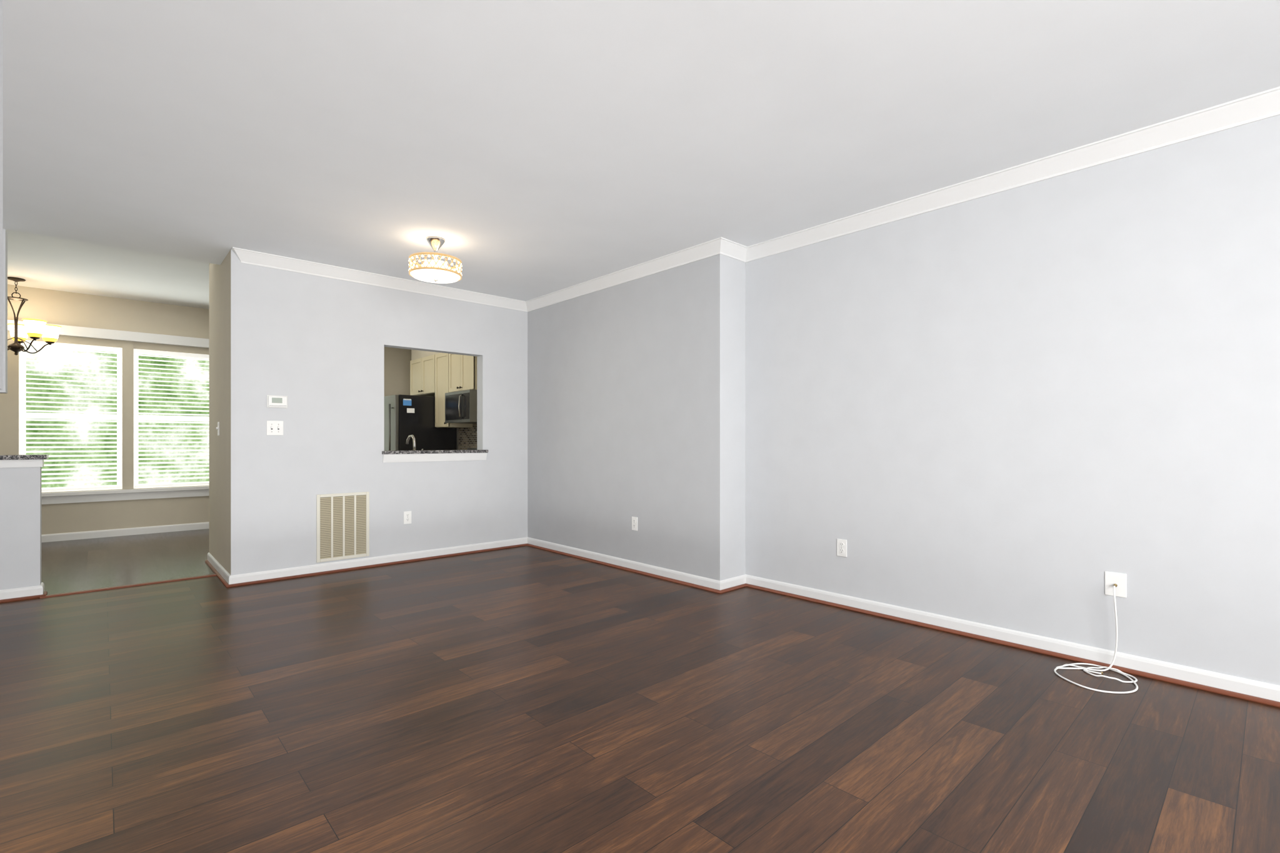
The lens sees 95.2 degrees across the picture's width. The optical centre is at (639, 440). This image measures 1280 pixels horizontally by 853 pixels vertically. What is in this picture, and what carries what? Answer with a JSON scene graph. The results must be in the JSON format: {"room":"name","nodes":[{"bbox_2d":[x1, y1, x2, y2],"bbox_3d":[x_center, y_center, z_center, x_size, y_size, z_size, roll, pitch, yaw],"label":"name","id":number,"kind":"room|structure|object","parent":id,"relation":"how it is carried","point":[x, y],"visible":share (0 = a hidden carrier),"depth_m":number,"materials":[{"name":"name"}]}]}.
{"room":"empty living room","nodes":[
{"label":"empty living room","id":0,"kind":"room"},
{"bbox_2d":[0,0,3,389],"bbox_3d":[-2.271,-0.799,0.710,2.019,1.350,0.120,0,0,-43],"label":"wall","id":1,"kind":"structure","parent":0,"point":[1,194],"depth_m":1.42,"materials":[{"name":"grey paint"}]},
{"bbox_2d":[0,228,48,589],"bbox_3d":[-5.021,-0.174,3.616,1.905,2.600,0.190,0,0,-43],"label":"wall","id":2,"kind":"structure","parent":0,"point":[20,520],"depth_m":4.12,"materials":[{"name":"grey paint"}]},
{"bbox_2d":[0,582,47,603],"bbox_3d":[-4.974,1.083,3.563,1.901,0.085,0.041,0,0,-43],"label":"baseboard","id":3,"kind":"structure","parent":2,"relation":"attached to","point":[15,594],"depth_m":4.12,"materials":[{"name":"white wood"}]},
{"bbox_2d":[5,229,209,309],"bbox_3d":[-4.670,-1.799,6.241,6.376,0.250,3.510,0,0,-43],"label":"ceiling","id":4,"kind":"structure","parent":0,"point":[42,262],"depth_m":5.79,"materials":[{"name":"paint"}]},
{"bbox_2d":[7,276,61,355],"bbox_3d":[-6.475,-1.277,6.067,0.663,0.795,0.641,0,0,-43],"label":"chandelier","id":5,"kind":"object","parent":4,"relation":"hanging from","point":[34,329],"visible":0.96,"depth_m":6.04,"materials":[{"name":"brown metal"}]},
{"bbox_2d":[0,284,411,534],"bbox_3d":[-5.746,-0.274,7.337,5.876,2.800,0.160,0,0,-43],"label":"wall","id":6,"kind":"structure","parent":0,"point":[69,308],"depth_m":6.83,"materials":[{"name":"beige paint"}]},
{"bbox_2d":[7,320,209,504],"bbox_3d":[-5.304,-0.289,7.584,3.980,1.990,0.075,0,0,-43],"label":"window","id":7,"kind":"structure","parent":6,"relation":"in","point":[128,339],"depth_m":6.91,"materials":[{"name":"white wood"}]},
{"bbox_2d":[18,340,122,492],"bbox_3d":[-6.464,-0.259,6.659,0.840,1.670,0.145,0,0,-43],"label":"window blind","id":8,"kind":"object","parent":7,"relation":"attached to","point":[24,416],"visible":0.83,"depth_m":6.63,"materials":[{"name":"white plastic"}]},
{"bbox_2d":[133,348,209,488],"bbox_3d":[-5.772,-0.259,7.296,0.840,1.670,0.145,0,0,-43],"label":"window blind","id":9,"kind":"object","parent":7,"relation":"attached to","point":[169,419],"visible":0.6,"depth_m":7.20,"materials":[{"name":"white plastic"}]},
{"bbox_2d":[41,521,209,542],"bbox_3d":[-5.687,1.083,7.273,5.876,0.085,0.014,0,0,-43],"label":"baseboard","id":10,"kind":"structure","parent":6,"relation":"attached to","point":[62,537],"depth_m":6.88,"materials":[{"name":"white wood"}]},
{"bbox_2d":[209,252,228,573],"bbox_3d":[-3.573,-0.274,5.047,0.120,2.800,1.133,0,0,-43],"label":"wall","id":11,"kind":"structure","parent":0,"point":[219,411],"depth_m":4.96,"materials":[{"name":"beige paint"}]},
{"bbox_2d":[205,552,227,582],"bbox_3d":[-3.595,1.083,4.961,0.031,0.085,1.230,0,0,-43],"label":"baseboard","id":12,"kind":"structure","parent":11,"relation":"attached to","point":[211,562],"depth_m":5.00,"materials":[{"name":"white wood"}]},
{"bbox_2d":[216,421,219,435],"bbox_3d":[-3.588,-0.099,4.961,0.019,0.116,0.070,0,0,-43],"label":"light switch","id":13,"kind":"object","parent":11,"relation":"attached to","point":[217,428],"visible":1,"depth_m":4.95,"materials":[{"name":"white plastic"}]},
{"bbox_2d":[228,249,527,575],"bbox_3d":[-2.107,-0.174,5.544,2.949,2.600,0.120,0,0,-43],"label":"wall","id":14,"kind":"structure","parent":0,"point":[311,347],"depth_m":5.08,"materials":[{"name":"grey paint"}]},
{"bbox_2d":[266,420,283,435],"bbox_3d":[-2.930,-0.099,4.693,0.116,0.116,0.019,0,0,-43],"label":"switch plate","id":15,"kind":"object","parent":14,"relation":"attached to","point":[274,427],"visible":1,"depth_m":4.69,"materials":[{"name":"white plastic"}]},
{"bbox_2d":[266,395,287,408],"bbox_3d":[-2.915,-0.311,4.698,0.144,0.100,0.031,0,0,-43],"label":"thermostat","id":16,"kind":"object","parent":14,"relation":"attached to","point":[277,401],"visible":1,"depth_m":4.69,"materials":[{"name":"white plastic"}]},
{"bbox_2d":[316,491,369,562],"bbox_3d":[-2.557,0.741,5.040,0.420,0.570,0.014,0,0,-43],"label":"air vent","id":17,"kind":"object","parent":14,"relation":"in","point":[342,525],"visible":1,"depth_m":5.03,"materials":[{"name":"beige metal"}]},
{"bbox_2d":[222,537,524,588],"bbox_3d":[-2.198,1.083,5.357,2.624,0.085,0.031,0,0,-43],"label":"baseboard","id":18,"kind":"structure","parent":14,"relation":"attached to","point":[229,580],"depth_m":5.12,"materials":[{"name":"white wood"}]},
{"bbox_2d":[231,246,523,311],"bbox_3d":[-2.197,-1.428,5.349,2.550,0.092,0.091,0,0,-43],"label":"crown molding","id":19,"kind":"structure","parent":14,"relation":"attached to","point":[245,256],"depth_m":5.15,"materials":[{"name":"white wood"}]},
{"bbox_2d":[403,511,411,524],"bbox_3d":[-2.153,0.716,5.414,0.072,0.116,0.009,0,0,-43],"label":"electrical outlet","id":20,"kind":"object","parent":14,"relation":"attached to","point":[407,517],"visible":1,"depth_m":5.41,"materials":[{"name":"white plastic"}]},
{"bbox_2d":[381,449,488,462],"bbox_3d":[-1.984,0.148,5.654,1.035,0.105,0.185,0,0,-43],"label":"sill","id":21,"kind":"structure","parent":14,"relation":"on","point":[403,456],"depth_m":5.56,"materials":[{"name":"stone"}]},
{"bbox_2d":[411,349,441,360],"bbox_3d":[-2.556,-1.425,7.975,0.310,0.498,2.100,0,0,-43],"label":"soffit","id":22,"kind":"structure","parent":0,"point":[416,354],"depth_m":8.40,"materials":[{"name":"beige paint"}]},
{"bbox_2d":[527,253,745,580],"bbox_3d":[-0.195,-0.174,5.414,0.309,2.600,2.661,0,0,-43],"label":"wall","id":23,"kind":"structure","parent":0,"point":[636,398],"depth_m":4.91,"materials":[{"name":"grey paint"}]},
{"bbox_2d":[525,536,727,593],"bbox_3d":[-0.309,1.083,5.288,0.031,0.085,2.692,0,0,-43],"label":"baseboard","id":24,"kind":"structure","parent":23,"relation":"attached to","point":[720,587],"depth_m":4.99,"materials":[{"name":"white wood"}]},
{"bbox_2d":[523,236,731,311],"bbox_3d":[-0.311,-1.428,5.261,0.068,0.092,2.729,0,0,-43],"label":"crown molding","id":25,"kind":"structure","parent":23,"relation":"attached to","point":[721,245],"depth_m":4.94,"materials":[{"name":"white wood"}]},
{"bbox_2d":[631,516,637,530],"bbox_3d":[-0.047,0.716,5.018,0.009,0.116,0.072,0,0,-43],"label":"electrical outlet","id":26,"kind":"object","parent":23,"relation":"attached to","point":[634,523],"visible":1,"depth_m":5.01,"materials":[{"name":"white plastic"}]},
{"bbox_2d":[0,528,1279,852],"bbox_3d":[-1.691,1.186,3.003,6.376,0.120,12.310,0,0,-43],"label":"floor","id":27,"kind":"structure","parent":0,"point":[523,699],"depth_m":2.30,"materials":[{"name":"brown wood"}]},
{"bbox_2d":[40,573,216,598],"bbox_3d":[-3.902,1.121,4.536,1.057,0.009,0.060,0,0,-43],"label":"threshold","id":28,"kind":"object","parent":27,"relation":"on","point":[65,594],"depth_m":4.48,"materials":[{"name":"brown wood"}]},
{"bbox_2d":[384,394,456,450],"bbox_3d":[-3.179,0.263,8.172,0.899,1.725,0.846,0,0,-43],"label":"refrigerator","id":29,"kind":"object","parent":27,"relation":"on","point":[405,416],"visible":0.38,"depth_m":7.79,"materials":[{"name":"black metal"}]},
{"bbox_2d":[467,448,476,449],"bbox_3d":[-2.227,0.616,7.336,0.630,1.020,1.655,0,0,-43],"label":"range","id":30,"kind":"object","parent":27,"relation":"on","point":[471,449],"visible":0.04,"depth_m":7.71,"materials":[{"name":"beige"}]},
{"bbox_3d":[-2.628,0.666,5.570,1.967,0.920,0.616,0,0,-43],"label":"sink","id":31,"kind":"object","parent":27,"relation":"on","visible":0},
{"bbox_2d":[406,435,423,450],"bbox_3d":[-2.252,0.075,5.826,0.116,0.262,0.223,0,0,-43],"label":"faucet","id":32,"kind":"object","parent":31,"relation":"on","point":[409,437],"visible":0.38,"depth_m":5.75,"materials":[{"name":"silver metal"}]},
{"bbox_2d":[3,0,1279,301],"bbox_3d":[-0.503,-1.699,1.711,6.376,0.450,8.800,0,0,-43],"label":"ceiling","id":33,"kind":"structure","parent":0,"point":[524,150],"depth_m":2.62,"materials":[{"name":"paint"}]},
{"bbox_2d":[408,236,462,283],"bbox_3d":[-1.498,-1.314,4.284,0.373,0.320,0.372,0,0,-43],"label":"ceiling light","id":34,"kind":"object","parent":33,"relation":"hanging from","point":[434,270],"visible":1,"depth_m":4.20,"materials":[{"name":"white glass"}]},
{"bbox_2d":[456,114,1279,685],"bbox_3d":[0.490,-0.374,5.009,0.150,3.000,12.310,0,0,-43],"label":"wall","id":35,"kind":"structure","parent":0,"point":[1039,407],"depth_m":3.08,"materials":[{"name":"grey paint"}]},
{"bbox_2d":[410,355,432,396],"bbox_3d":[-2.954,-0.912,8.378,0.351,0.525,0.868,0,0,-43],"label":"upper cabinet","id":36,"kind":"object","parent":35,"relation":"attached to","point":[420,369],"depth_m":8.27,"materials":[{"name":"beige wood"}]},
{"bbox_2d":[432,353,472,428],"bbox_3d":[-2.514,-0.674,7.899,0.351,1.000,0.552,0,0,-43],"label":"upper cabinet","id":37,"kind":"object","parent":35,"relation":"attached to","point":[438,376],"depth_m":7.82,"materials":[{"name":"beige wood"}]},
{"bbox_2d":[447,353,476,392],"bbox_3d":[-2.131,-0.897,7.483,0.351,0.555,0.700,0,0,-43],"label":"upper cabinet","id":38,"kind":"object","parent":35,"relation":"attached to","point":[462,369],"depth_m":7.35,"materials":[{"name":"beige wood"}]},
{"bbox_2d":[445,390,476,423],"bbox_3d":[-2.172,-0.419,7.447,0.456,0.390,0.693,0,0,-43],"label":"microwave","id":39,"kind":"object","parent":38,"relation":"attached to","point":[460,407],"visible":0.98,"depth_m":7.22,"materials":[{"name":"silver metal"}]},
{"bbox_2d":[458,423,476,449],"bbox_3d":[-1.966,-0.209,7.553,0.012,0.830,1.680,0,0,-43],"label":"tile backsplash","id":40,"kind":"structure","parent":35,"relation":"attached to","point":[467,437],"depth_m":7.96,"materials":[{"name":"tile"}]},
{"bbox_2d":[836,538,846,557],"bbox_3d":[1.362,0.726,3.943,0.009,0.116,0.072,0,0,-43],"label":"electrical outlet","id":41,"kind":"object","parent":35,"relation":"attached to","point":[842,547],"visible":1,"depth_m":3.94,"materials":[{"name":"white plastic"}]},
{"bbox_2d":[733,86,1279,262],"bbox_3d":[2.607,-1.428,2.524,0.097,0.092,5.386,0,0,-43],"label":"crown molding","id":42,"kind":"structure","parent":35,"relation":"attached to","point":[1262,105],"depth_m":3.06,"materials":[{"name":"white wood"}]},
{"bbox_2d":[740,574,1279,708],"bbox_3d":[2.631,1.083,2.546,0.031,0.085,5.386,0,0,-43],"label":"baseboard","id":43,"kind":"structure","parent":35,"relation":"attached to","point":[1232,685],"depth_m":3.08,"materials":[{"name":"white wood"}]},
{"bbox_2d":[1053,571,1138,693],"bbox_3d":[2.169,0.889,2.777,0.400,0.474,0.315,0,0,-43],"label":"cable","id":44,"kind":"object","parent":35,"relation":"attached to","point":[1115,584],"visible":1,"depth_m":2.85,"materials":[{"name":"white plastic"}]},
{"label":"outside","id":45,"kind":"structure","parent":0,"visible":0},
{"bbox_2d":[26,345,209,488],"bbox_3d":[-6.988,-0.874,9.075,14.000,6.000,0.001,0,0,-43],"label":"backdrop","id":46,"kind":"structure","parent":45,"point":[92,392],"depth_m":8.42,"materials":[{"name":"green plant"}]}
]}

